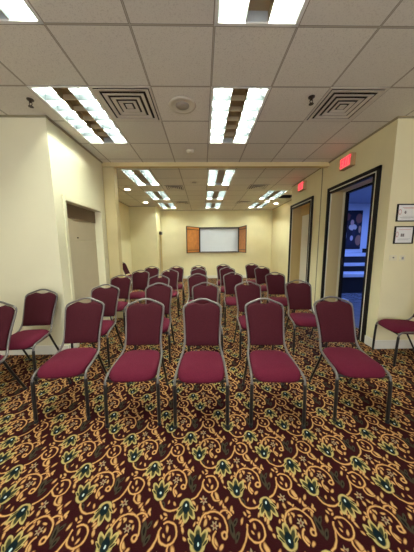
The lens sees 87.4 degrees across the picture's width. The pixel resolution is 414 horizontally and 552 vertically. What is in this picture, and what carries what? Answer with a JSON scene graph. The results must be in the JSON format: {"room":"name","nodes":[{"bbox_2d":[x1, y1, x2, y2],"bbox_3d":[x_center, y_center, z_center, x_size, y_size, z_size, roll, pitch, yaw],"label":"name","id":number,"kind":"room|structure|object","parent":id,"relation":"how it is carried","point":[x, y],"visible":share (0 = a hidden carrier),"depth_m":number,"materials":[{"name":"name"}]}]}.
{"room":"conference room","nodes":[
{"label":"conference room","id":0,"kind":"room"},
{"bbox_2d":[0,117,58,345],"bbox_3d":[-3.176,-0.420,2.879,2.160,3.079,0.100,-1,8,-1],"label":"wall","id":1,"kind":"structure","parent":0,"point":[24,253],"depth_m":2.81,"materials":[{"name":"paint"}]},
{"bbox_2d":[0,345,68,354],"bbox_3d":[-3.094,1.048,3.027,2.300,0.130,0.016,-1,8,-1],"label":"baseboard","id":2,"kind":"structure","parent":1,"relation":"attached to","point":[46,349],"depth_m":3.03,"materials":[{"name":"beige paint"}]},
{"bbox_2d":[34,117,109,344],"bbox_3d":[-2.170,-0.526,3.581,0.400,3.079,1.480,-1,8,-1],"label":"wall","id":3,"kind":"structure","parent":0,"point":[66,168],"depth_m":2.97,"materials":[{"name":"paint"}]},
{"bbox_2d":[62,194,109,347],"bbox_3d":[-2.040,-0.094,3.657,0.174,2.200,1.177,-1,8,-1],"label":"door","id":4,"kind":"structure","parent":3,"relation":"in","point":[79,222],"depth_m":3.60,"materials":[{"name":"paint"}]},
{"bbox_2d":[69,316,112,347],"bbox_3d":[-1.950,0.932,3.788,0.016,0.130,1.480,-1,8,-1],"label":"baseboard","id":5,"kind":"structure","parent":3,"relation":"attached to","point":[74,344],"depth_m":3.18,"materials":[{"name":"beige paint"}]},
{"bbox_2d":[81,202,131,279],"bbox_3d":[-2.797,-0.935,6.551,0.740,3.079,4.660,-1,8,-1],"label":"wall","id":6,"kind":"structure","parent":0,"point":[123,209],"depth_m":8.26,"materials":[{"name":"beige paint"}]},
{"bbox_2d":[102,167,124,317],"bbox_3d":[-1.929,-0.647,4.437,0.285,3.079,0.160,-1,8,-1],"label":"wall","id":7,"kind":"structure","parent":0,"point":[110,185],"depth_m":4.32,"materials":[{"name":"beige paint"}]},
{"bbox_2d":[129,207,160,277],"bbox_3d":[-2.636,-1.327,9.358,1.170,3.079,1.000,-1,8,-1],"label":"wall","id":8,"kind":"structure","parent":0,"point":[145,222],"depth_m":8.84,"materials":[{"name":"beige paint"}]},
{"bbox_2d":[159,231,162,277],"bbox_3d":[-2.062,-0.886,9.630,0.200,2.120,0.595,-1,8,-1],"label":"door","id":9,"kind":"structure","parent":8,"relation":"in","point":[160,232],"depth_m":9.79,"materials":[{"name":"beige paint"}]},
{"bbox_2d":[0,278,413,551],"bbox_3d":[-0.060,0.964,3.920,8.400,0.001,12.700,-1,8,-1],"label":"floor","id":10,"kind":"structure","parent":0,"point":[69,482],"depth_m":1.54,"materials":[{"name":"carpet"}]},
{"bbox_2d":[0,301,27,389],"bbox_3d":[-2.107,0.770,1.981,0.464,0.952,0.646,-2,8,-8],"label":"banquet chair","id":11,"kind":"object","parent":10,"relation":"on","point":[8,314],"visible":1,"depth_m":2.15,"materials":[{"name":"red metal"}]},
{"bbox_2d":[0,289,58,383],"bbox_3d":[-2.132,0.682,2.615,0.464,0.952,0.646,-1,8,-5],"label":"banquet chair","id":12,"kind":"object","parent":10,"relation":"on","point":[39,309],"visible":0.88,"depth_m":2.72,"materials":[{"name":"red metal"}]},
{"bbox_2d":[30,297,109,423],"bbox_3d":[-1.283,0.745,2.115,0.464,0.952,0.646,-1,8,-5],"label":"banquet chair","id":13,"kind":"object","parent":10,"relation":"on","point":[82,321],"visible":0.99,"depth_m":2.17,"materials":[{"name":"red fabric"}]},
{"bbox_2d":[71,284,123,366],"bbox_3d":[-1.462,0.631,2.944,0.464,0.952,0.646,-1,8,-3],"label":"banquet chair","id":14,"kind":"object","parent":10,"relation":"on","point":[109,297],"visible":0.65,"depth_m":3.08,"materials":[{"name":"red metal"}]},
{"bbox_2d":[110,275,131,333],"bbox_3d":[-1.647,0.489,3.971,0.464,0.952,0.646,-1,8,-2],"label":"banquet chair","id":15,"kind":"object","parent":10,"relation":"on","point":[124,284],"visible":0.52,"depth_m":4.11,"materials":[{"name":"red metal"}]},
{"bbox_2d":[122,262,131,278],"bbox_3d":[-2.725,-0.032,7.772,0.646,0.952,0.464,0,8,4],"label":"banquet chair","id":16,"kind":"object","parent":10,"relation":"on","point":[125,269],"visible":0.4,"depth_m":7.70,"materials":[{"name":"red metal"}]},
{"bbox_2d":[103,298,168,428],"bbox_3d":[-0.635,0.748,2.057,0.464,0.952,0.646,-1,8,-3],"label":"banquet chair","id":17,"kind":"object","parent":10,"relation":"on","point":[143,322],"visible":1,"depth_m":2.11,"materials":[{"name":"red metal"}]},
{"bbox_2d":[125,270,149,304],"bbox_3d":[-1.524,0.368,4.835,0.464,0.952,0.646,-1,8,-4],"label":"banquet chair","id":18,"kind":"object","parent":10,"relation":"on","point":[139,279],"visible":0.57,"depth_m":4.96,"materials":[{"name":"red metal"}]},
{"bbox_2d":[139,266,158,302],"bbox_3d":[-1.511,0.236,5.776,0.464,0.952,0.646,-1,8,-2],"label":"banquet chair","id":19,"kind":"object","parent":10,"relation":"on","point":[152,271],"visible":0.3,"depth_m":5.95,"materials":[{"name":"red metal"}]},
{"bbox_2d":[134,283,174,363],"bbox_3d":[-0.708,0.613,3.026,0.464,0.952,0.646,-1,8,-2],"label":"banquet chair","id":20,"kind":"object","parent":10,"relation":"on","point":[163,294],"visible":0.63,"depth_m":3.17,"materials":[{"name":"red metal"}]},
{"bbox_2d":[148,275,169,334],"bbox_3d":[-0.915,0.487,3.944,0.464,0.952,0.646,-1,8,-1],"label":"banquet chair","id":21,"kind":"object","parent":10,"relation":"on","point":[153,279],"visible":0.27,"depth_m":4.13,"materials":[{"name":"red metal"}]},
{"bbox_2d":[161,269,179,315],"bbox_3d":[-0.861,0.348,4.936,0.464,0.952,0.646,-1,8,-3],"label":"banquet chair","id":22,"kind":"object","parent":10,"relation":"on","point":[173,276],"visible":0.57,"depth_m":5.08,"materials":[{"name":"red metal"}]},
{"bbox_2d":[169,266,184,304],"bbox_3d":[-0.837,0.227,5.808,0.464,0.952,0.646,-1,8,-2],"label":"banquet chair","id":23,"kind":"object","parent":10,"relation":"on","point":[180,270],"visible":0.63,"depth_m":5.94,"materials":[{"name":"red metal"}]},
{"bbox_2d":[186,273,207,305],"bbox_3d":[-0.170,0.459,4.106,0.464,0.952,0.646,-1,8,-3],"label":"banquet chair","id":24,"kind":"object","parent":10,"relation":"on","point":[193,280],"visible":0.45,"depth_m":4.27,"materials":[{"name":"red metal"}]},
{"bbox_2d":[189,268,206,299],"bbox_3d":[-0.198,0.318,5.116,0.464,0.952,0.646,-1,8,-1],"label":"banquet chair","id":25,"kind":"object","parent":10,"relation":"on","point":[202,271],"visible":0.29,"depth_m":5.30,"materials":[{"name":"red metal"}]},
{"bbox_2d":[191,265,205,298],"bbox_3d":[-0.233,0.206,5.918,0.464,0.952,0.646,-1,8,-1],"label":"banquet chair","id":26,"kind":"object","parent":10,"relation":"on","point":[195,267],"visible":0.24,"depth_m":6.12,"materials":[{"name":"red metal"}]},
{"bbox_2d":[173,298,228,428],"bbox_3d":[-0.047,0.747,2.033,0.464,0.952,0.646,0,8,0],"label":"banquet chair","id":27,"kind":"object","parent":10,"relation":"on","point":[201,322],"visible":1,"depth_m":2.07,"materials":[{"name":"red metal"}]},
{"bbox_2d":[188,282,222,356],"bbox_3d":[-0.022,0.605,3.049,0.464,0.952,0.646,0,8,0],"label":"banquet chair","id":28,"kind":"object","parent":10,"relation":"on","point":[210,292],"visible":0.48,"depth_m":3.21,"materials":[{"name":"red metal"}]},
{"bbox_2d":[216,264,232,296],"bbox_3d":[0.495,0.149,6.287,0.464,0.952,0.646,-1,8,-1],"label":"banquet chair","id":29,"kind":"object","parent":10,"relation":"on","point":[218,267],"visible":0.48,"depth_m":6.45,"materials":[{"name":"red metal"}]},
{"bbox_2d":[219,267,235,307],"bbox_3d":[0.523,0.276,5.376,0.464,0.952,0.646,0,8,1],"label":"banquet chair","id":30,"kind":"object","parent":10,"relation":"on","point":[223,271],"visible":0.58,"depth_m":5.53,"materials":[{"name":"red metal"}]},
{"bbox_2d":[222,272,243,326],"bbox_3d":[0.544,0.430,4.267,0.464,0.952,0.646,-1,8,-1],"label":"banquet chair","id":31,"kind":"object","parent":10,"relation":"on","point":[230,281],"visible":0.73,"depth_m":4.40,"materials":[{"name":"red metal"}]},
{"bbox_2d":[233,281,273,359],"bbox_3d":[0.640,0.591,3.110,0.464,0.952,0.646,-1,8,-2],"label":"banquet chair","id":32,"kind":"object","parent":10,"relation":"on","point":[244,294],"visible":0.64,"depth_m":3.25,"materials":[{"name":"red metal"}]},
{"bbox_2d":[245,263,263,296],"bbox_3d":[1.378,0.123,6.422,0.464,0.952,0.646,0,8,0],"label":"banquet chair","id":33,"kind":"object","parent":10,"relation":"on","point":[250,273],"visible":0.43,"depth_m":6.55,"materials":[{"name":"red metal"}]},
{"bbox_2d":[254,266,276,296],"bbox_3d":[1.446,0.254,5.482,0.464,0.952,0.646,0,8,1],"label":"banquet chair","id":34,"kind":"object","parent":10,"relation":"on","point":[260,273],"visible":0.47,"depth_m":5.62,"materials":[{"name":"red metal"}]},
{"bbox_2d":[242,298,306,428],"bbox_3d":[0.589,0.741,2.034,0.464,0.952,0.646,0,8,2],"label":"banquet chair","id":35,"kind":"object","parent":10,"relation":"on","point":[264,322],"visible":1,"depth_m":2.08,"materials":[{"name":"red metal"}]},
{"bbox_2d":[265,272,294,326],"bbox_3d":[1.391,0.429,4.223,0.464,0.952,0.646,0,8,2],"label":"banquet chair","id":36,"kind":"object","parent":10,"relation":"on","point":[275,284],"visible":0.66,"depth_m":4.35,"materials":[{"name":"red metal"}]},
{"bbox_2d":[285,280,327,354],"bbox_3d":[1.422,0.571,3.203,0.464,0.952,0.646,0,8,4],"label":"banquet chair","id":37,"kind":"object","parent":10,"relation":"on","point":[299,296],"visible":0.84,"depth_m":3.31,"materials":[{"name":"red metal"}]},
{"bbox_2d":[308,296,392,423],"bbox_3d":[1.324,0.729,2.082,0.464,0.952,0.646,0,8,3],"label":"banquet chair","id":38,"kind":"object","parent":10,"relation":"on","point":[335,321],"visible":1,"depth_m":2.13,"materials":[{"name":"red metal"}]},
{"bbox_2d":[371,314,413,366],"bbox_3d":[2.648,0.619,2.792,0.646,0.952,0.464,1,8,8],"label":"banquet chair","id":39,"kind":"object","parent":10,"relation":"on","point":[396,326],"visible":1,"depth_m":2.76,"materials":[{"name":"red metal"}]},
{"bbox_2d":[0,0,413,161],"bbox_3d":[-0.030,-1.692,0.673,8.400,0.001,7.000,-1,8,-1],"label":"ceiling","id":40,"kind":"structure","parent":0,"point":[175,48],"depth_m":1.92,"materials":[{"name":"tile"}]},
{"bbox_2d":[0,0,43,23],"bbox_3d":[-1.461,-1.786,0.931,0.610,0.146,1.220,-1,8,-1],"label":"fluorescent troffer","id":41,"kind":"object","parent":40,"relation":"attached to","point":[11,11],"visible":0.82,"depth_m":1.52,"materials":[{"name":"white plastic"}]},
{"bbox_2d":[26,97,33,107],"bbox_3d":[-1.912,-1.873,2.348,0.070,0.073,0.070,-1,8,-1],"label":"sprinkler","id":42,"kind":"object","parent":40,"relation":"attached to","point":[30,100],"visible":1,"depth_m":2.34,"materials":[{"name":"brown metal"}]},
{"bbox_2d":[27,86,129,143],"bbox_3d":[-1.496,-2.038,2.743,0.610,0.146,1.220,-1,8,-1],"label":"fluorescent troffer","id":43,"kind":"object","parent":40,"relation":"attached to","point":[78,106],"visible":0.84,"depth_m":2.63,"materials":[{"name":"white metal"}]},
{"bbox_2d":[89,86,160,120],"bbox_3d":[-0.880,-1.983,2.455,0.610,0.122,0.610,-1,8,-1],"label":"ceiling vent","id":44,"kind":"object","parent":40,"relation":"in","point":[122,103],"visible":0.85,"depth_m":2.45,"materials":[{"name":"beige metal"}]},
{"bbox_2d":[169,96,195,113],"bbox_3d":[-0.279,-1.933,2.462,0.310,0.013,0.310,-1,8,-1],"label":"ceiling speaker","id":45,"kind":"object","parent":40,"relation":"attached to","point":[179,104],"visible":1,"depth_m":2.44,"materials":[{"name":"beige plastic"}]},
{"bbox_2d":[176,101,188,109],"bbox_3d":[-0.279,-1.931,2.462,0.155,0.008,0.155,-1,8,-1],"label":"speaker grille","id":46,"kind":"object","parent":45,"relation":"attached to","point":[180,105],"depth_m":2.45,"materials":[{"name":"white plastic"}]},
{"bbox_2d":[186,149,194,153],"bbox_3d":[-0.277,-2.088,3.652,0.150,0.035,0.150,-1,8,-1],"label":"smoke detector","id":47,"kind":"object","parent":40,"relation":"attached to","point":[189,151],"visible":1,"depth_m":3.61,"materials":[{"name":"beige plastic"}]},
{"bbox_2d":[208,87,270,143],"bbox_3d":[0.334,-2.058,2.776,0.610,0.146,1.220,-1,8,-1],"label":"fluorescent troffer","id":48,"kind":"object","parent":40,"relation":"attached to","point":[235,112],"visible":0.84,"depth_m":2.68,"materials":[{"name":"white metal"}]},
{"bbox_2d":[214,0,308,26],"bbox_3d":[0.369,-1.806,0.964,0.610,0.146,1.220,-1,8,-1],"label":"fluorescent troffer","id":49,"kind":"object","parent":40,"relation":"attached to","point":[258,13],"visible":0.99,"depth_m":1.54,"materials":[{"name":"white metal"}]},
{"bbox_2d":[308,95,314,105],"bbox_3d":[1.128,-1.897,2.343,0.070,0.073,0.070,-1,8,-1],"label":"sprinkler","id":50,"kind":"object","parent":40,"relation":"attached to","point":[311,97],"visible":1,"depth_m":2.33,"materials":[{"name":"brown metal"}]},
{"bbox_2d":[304,87,389,121],"bbox_3d":[1.560,-2.009,2.498,0.610,0.122,0.610,-1,8,-1],"label":"ceiling vent","id":51,"kind":"object","parent":40,"relation":"in","point":[339,104],"visible":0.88,"depth_m":2.49,"materials":[{"name":"beige metal"}]},
{"bbox_2d":[161,210,271,275],"bbox_3d":[0.497,-1.436,9.958,5.120,3.079,0.100,-1,8,-1],"label":"wall","id":52,"kind":"structure","parent":0,"point":[258,222],"depth_m":9.87,"materials":[{"name":"beige paint"}]},
{"bbox_2d":[183,275,245,277],"bbox_3d":[-0.065,0.107,9.599,6.090,0.130,1.016,-1,8,-1],"label":"baseboard","id":53,"kind":"structure","parent":52,"relation":"attached to","point":[208,276],"depth_m":10.09,"materials":[{"name":"beige paint"}]},
{"bbox_2d":[186,225,246,252],"bbox_3d":[0.376,-1.575,9.402,2.507,1.130,0.960,-1,8,-1],"label":"whiteboard","id":54,"kind":"object","parent":52,"relation":"attached to","point":[198,239],"visible":1,"depth_m":9.80,"materials":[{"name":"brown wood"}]},
{"bbox_2d":[117,168,318,209],"bbox_3d":[-0.046,-2.569,6.963,6.290,0.001,5.700,-1,8,-1],"label":"ceiling","id":55,"kind":"structure","parent":0,"point":[281,179],"depth_m":5.87,"materials":[{"name":"tile"}]},
{"bbox_2d":[120,170,159,185],"bbox_3d":[-1.521,-2.366,5.094,0.610,0.146,1.200,-1,8,-1],"label":"fluorescent troffer","id":56,"kind":"object","parent":55,"relation":"attached to","point":[139,177],"visible":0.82,"depth_m":5.09,"materials":[{"name":"white plastic"}]},
{"bbox_2d":[144,191,170,199],"bbox_3d":[-1.545,-2.612,6.857,0.610,0.146,1.200,-1,8,-1],"label":"fluorescent troffer","id":57,"kind":"object","parent":55,"relation":"attached to","point":[154,195],"visible":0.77,"depth_m":6.86,"materials":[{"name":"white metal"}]},
{"bbox_2d":[157,203,176,208],"bbox_3d":[-1.569,-2.853,8.590,0.610,0.146,1.200,-1,8,-1],"label":"fluorescent troffer","id":58,"kind":"object","parent":55,"relation":"attached to","point":[162,205],"visible":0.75,"depth_m":8.60,"materials":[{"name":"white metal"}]},
{"bbox_2d":[163,185,184,189],"bbox_3d":[-0.897,-2.468,5.935,0.530,0.122,0.530,-1,8,-1],"label":"ceiling vent","id":59,"kind":"object","parent":55,"relation":"in","point":[167,187],"visible":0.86,"depth_m":6.07,"materials":[{"name":"beige metal"}]},
{"bbox_2d":[174,201,188,203],"bbox_3d":[-0.937,-2.756,8.005,0.530,0.122,0.530,-1,8,-1],"label":"ceiling vent","id":60,"kind":"object","parent":55,"relation":"in","point":[175,202],"visible":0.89,"depth_m":7.95,"materials":[{"name":"beige metal"}]},
{"bbox_2d":[205,203,221,207],"bbox_3d":[0.241,-2.872,8.623,0.610,0.146,1.200,-1,8,-1],"label":"fluorescent troffer","id":61,"kind":"object","parent":55,"relation":"attached to","point":[207,205],"visible":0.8,"depth_m":8.63,"materials":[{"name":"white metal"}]},
{"bbox_2d":[102,162,329,167],"bbox_3d":[0.147,-2.147,4.198,4.450,0.074,0.100,-1,8,-1],"label":"ceiling beam","id":62,"kind":"structure","parent":55,"relation":"attached to","point":[104,164],"depth_m":4.16,"materials":[{"name":"beige paint"}]},
{"bbox_2d":[0,115,413,210],"bbox_3d":[-0.136,-2.448,6.169,8.400,0.018,7.102,-1,8,-1],"label":"trim","id":63,"kind":"structure","parent":62,"relation":"attached to","point":[39,116],"depth_m":3.11,"materials":[{"name":"brown"}]},
{"bbox_2d":[206,191,226,199],"bbox_3d":[0.274,-2.631,6.890,0.610,0.146,1.200,-1,8,-1],"label":"fluorescent troffer","id":64,"kind":"object","parent":55,"relation":"attached to","point":[210,195],"visible":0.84,"depth_m":7.06,"materials":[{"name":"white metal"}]},
{"bbox_2d":[207,169,236,184],"bbox_3d":[0.308,-2.385,5.127,0.610,0.146,1.200,-1,8,-1],"label":"fluorescent troffer","id":65,"kind":"object","parent":55,"relation":"attached to","point":[214,176],"visible":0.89,"depth_m":5.12,"materials":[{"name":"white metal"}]},
{"bbox_2d":[235,201,251,203],"bbox_3d":[1.348,-2.777,8.021,0.560,0.122,0.560,-1,8,-1],"label":"ceiling vent","id":66,"kind":"object","parent":55,"relation":"in","point":[237,202],"visible":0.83,"depth_m":8.20,"materials":[{"name":"beige metal"}]},
{"bbox_2d":[246,184,271,189],"bbox_3d":[1.398,-2.486,5.932,0.580,0.122,0.580,-1,8,-1],"label":"ceiling vent","id":67,"kind":"object","parent":55,"relation":"in","point":[251,186],"visible":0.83,"depth_m":6.05,"materials":[{"name":"beige metal"}]},
{"bbox_2d":[248,202,269,207],"bbox_3d":[2.051,-2.891,8.655,0.610,0.146,1.200,-1,8,-1],"label":"fluorescent troffer","id":68,"kind":"object","parent":55,"relation":"attached to","point":[255,204],"visible":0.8,"depth_m":8.66,"materials":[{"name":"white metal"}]},
{"bbox_2d":[259,191,287,198],"bbox_3d":[2.084,-2.650,6.922,0.610,0.146,1.200,-1,8,-1],"label":"fluorescent troffer","id":69,"kind":"object","parent":55,"relation":"attached to","point":[269,194],"visible":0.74,"depth_m":6.93,"materials":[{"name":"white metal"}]},
{"bbox_2d":[279,195,291,197],"bbox_3d":[2.613,-2.717,7.104,0.445,0.209,0.500,-1,8,-1],"label":"ceiling opening","id":70,"kind":"structure","parent":55,"relation":"attached to","point":[282,196],"depth_m":7.35,"materials":[{"name":"black rubber"}]},
{"bbox_2d":[270,200,291,281],"bbox_3d":[3.046,-1.184,8.003,0.100,3.079,3.940,-1,8,-1],"label":"wall","id":71,"kind":"structure","parent":0,"point":[280,215],"depth_m":8.75,"materials":[{"name":"beige paint"}]},
{"bbox_2d":[289,118,413,339],"bbox_3d":[2.722,-0.700,4.550,0.680,3.079,3.260,-1,8,-1],"label":"wall","id":72,"kind":"structure","parent":0,"point":[391,147],"depth_m":3.04,"materials":[{"name":"beige paint"}]},
{"bbox_2d":[287,196,313,284],"bbox_3d":[2.505,-0.587,5.574,0.340,2.575,1.225,-1,8,-1],"label":"door","id":73,"kind":"structure","parent":72,"relation":"in","point":[302,211],"depth_m":5.97,"materials":[{"name":"black paint"}]},
{"bbox_2d":[298,180,306,191],"bbox_3d":[2.311,-2.178,5.265,0.084,0.195,0.290,-1,8,-1],"label":"exit sign","id":74,"kind":"object","parent":72,"relation":"attached to","point":[302,185],"visible":1,"depth_m":5.18,"materials":[{"name":"red plastic"}]},
{"bbox_2d":[314,168,322,301],"bbox_3d":[2.375,-0.703,4.625,0.012,3.069,0.012,-1,8,-1],"label":"trim","id":75,"kind":"structure","parent":72,"relation":"attached to","point":[322,168],"depth_m":4.60,"materials":[{"name":"brown"}]},
{"bbox_2d":[310,306,375,348],"bbox_3d":[2.386,0.764,4.744,0.016,0.130,3.286,-1,8,-1],"label":"baseboard","id":76,"kind":"structure","parent":72,"relation":"attached to","point":[367,340],"depth_m":3.23,"materials":[{"name":"beige paint"}]},
{"bbox_2d":[339,152,355,170],"bbox_3d":[2.344,-1.903,3.618,0.084,0.195,0.290,-1,8,-1],"label":"exit sign","id":77,"kind":"object","parent":72,"relation":"attached to","point":[348,161],"visible":1,"depth_m":3.55,"materials":[{"name":"red plastic"}]},
{"bbox_2d":[320,165,381,342],"bbox_3d":[2.560,-0.337,3.774,0.380,2.575,1.270,-1,8,-1],"label":"door frame","id":78,"kind":"structure","parent":72,"relation":"in","point":[373,175],"depth_m":4.17,"materials":[{"name":"black paint"}]},
{"bbox_2d":[389,255,396,260],"bbox_3d":[2.540,-0.247,2.954,0.105,0.075,0.018,-1,8,-1],"label":"switch plate","id":79,"kind":"object","parent":72,"relation":"attached to","point":[391,257],"visible":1,"depth_m":2.96,"materials":[{"name":"beige plastic"}]},
{"bbox_2d":[341,293,361,327],"bbox_3d":[5.099,0.656,5.855,4.810,0.014,5.180,-1,8,-1],"label":"floor","id":80,"kind":"structure","parent":0,"point":[355,299],"depth_m":5.64,"materials":[{"name":"blue carpet"}]},
{"bbox_2d":[342,271,363,292],"bbox_3d":[4.529,0.193,6.931,2.300,0.616,0.560,-1,8,-1],"label":"bench","id":81,"kind":"object","parent":80,"relation":"on","point":[352,280],"visible":0.13,"depth_m":6.70,"materials":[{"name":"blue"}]},
{"bbox_2d":[344,252,365,270],"bbox_3d":[5.306,-0.257,8.007,3.400,1.196,0.665,-1,8,-1],"label":"countertop","id":82,"kind":"structure","parent":80,"relation":"on","point":[353,261],"depth_m":7.69,"materials":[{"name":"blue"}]},
{"bbox_2d":[345,203,369,252],"bbox_3d":[5.366,-0.843,5.702,4.450,3.000,5.280,-1,8,-1],"label":"wall","id":83,"kind":"structure","parent":0,"point":[365,207],"depth_m":8.12,"materials":[{"name":"paint"}]},
{"bbox_2d":[345,210,362,248],"bbox_3d":[5.458,-1.727,8.131,0.680,1.420,0.025,-1,8,-1],"label":"poster","id":84,"kind":"object","parent":83,"relation":"attached to","point":[354,223],"visible":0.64,"depth_m":8.12,"materials":[{"name":"blue paper"}]},
{"bbox_2d":[349,185,371,203],"bbox_3d":[5.123,-2.350,5.487,4.910,0.050,5.280,-1,8,-1],"label":"ceiling","id":85,"kind":"structure","parent":0,"point":[362,196],"depth_m":6.85,"materials":[{"name":"paint"}]},
{"bbox_2d":[397,200,413,339],"bbox_3d":[3.437,-0.490,2.997,1.410,3.079,0.100,-1,8,-1],"label":"wall","id":86,"kind":"structure","parent":0,"point":[407,303],"depth_m":3.03,"materials":[{"name":"beige paint"}]},
{"bbox_2d":[375,340,413,348],"bbox_3d":[3.290,0.980,3.141,1.730,0.130,0.016,-1,8,-1],"label":"baseboard","id":87,"kind":"structure","parent":86,"relation":"attached to","point":[380,344],"depth_m":3.12,"materials":[{"name":"beige paint"}]},
{"bbox_2d":[399,255,405,260],"bbox_3d":[2.670,-0.242,2.959,0.080,0.082,0.014,-1,8,-1],"label":"switch plate","id":88,"kind":"object","parent":86,"relation":"attached to","point":[401,257],"visible":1,"depth_m":2.96,"materials":[{"name":"beige plastic"}]},
{"bbox_2d":[393,226,413,243],"bbox_3d":[2.646,-0.551,2.913,0.263,0.233,0.020,-1,8,-1],"label":"framed certificate","id":89,"kind":"object","parent":86,"relation":"attached to","point":[402,234],"visible":1,"depth_m":2.91,"materials":[{"name":"white paper"}]},
{"bbox_2d":[395,204,413,221],"bbox_3d":[2.660,-0.839,2.873,0.290,0.227,0.020,-1,8,-1],"label":"framed certificate","id":90,"kind":"object","parent":86,"relation":"attached to","point":[404,212],"visible":1,"depth_m":2.88,"materials":[{"name":"white paper"}]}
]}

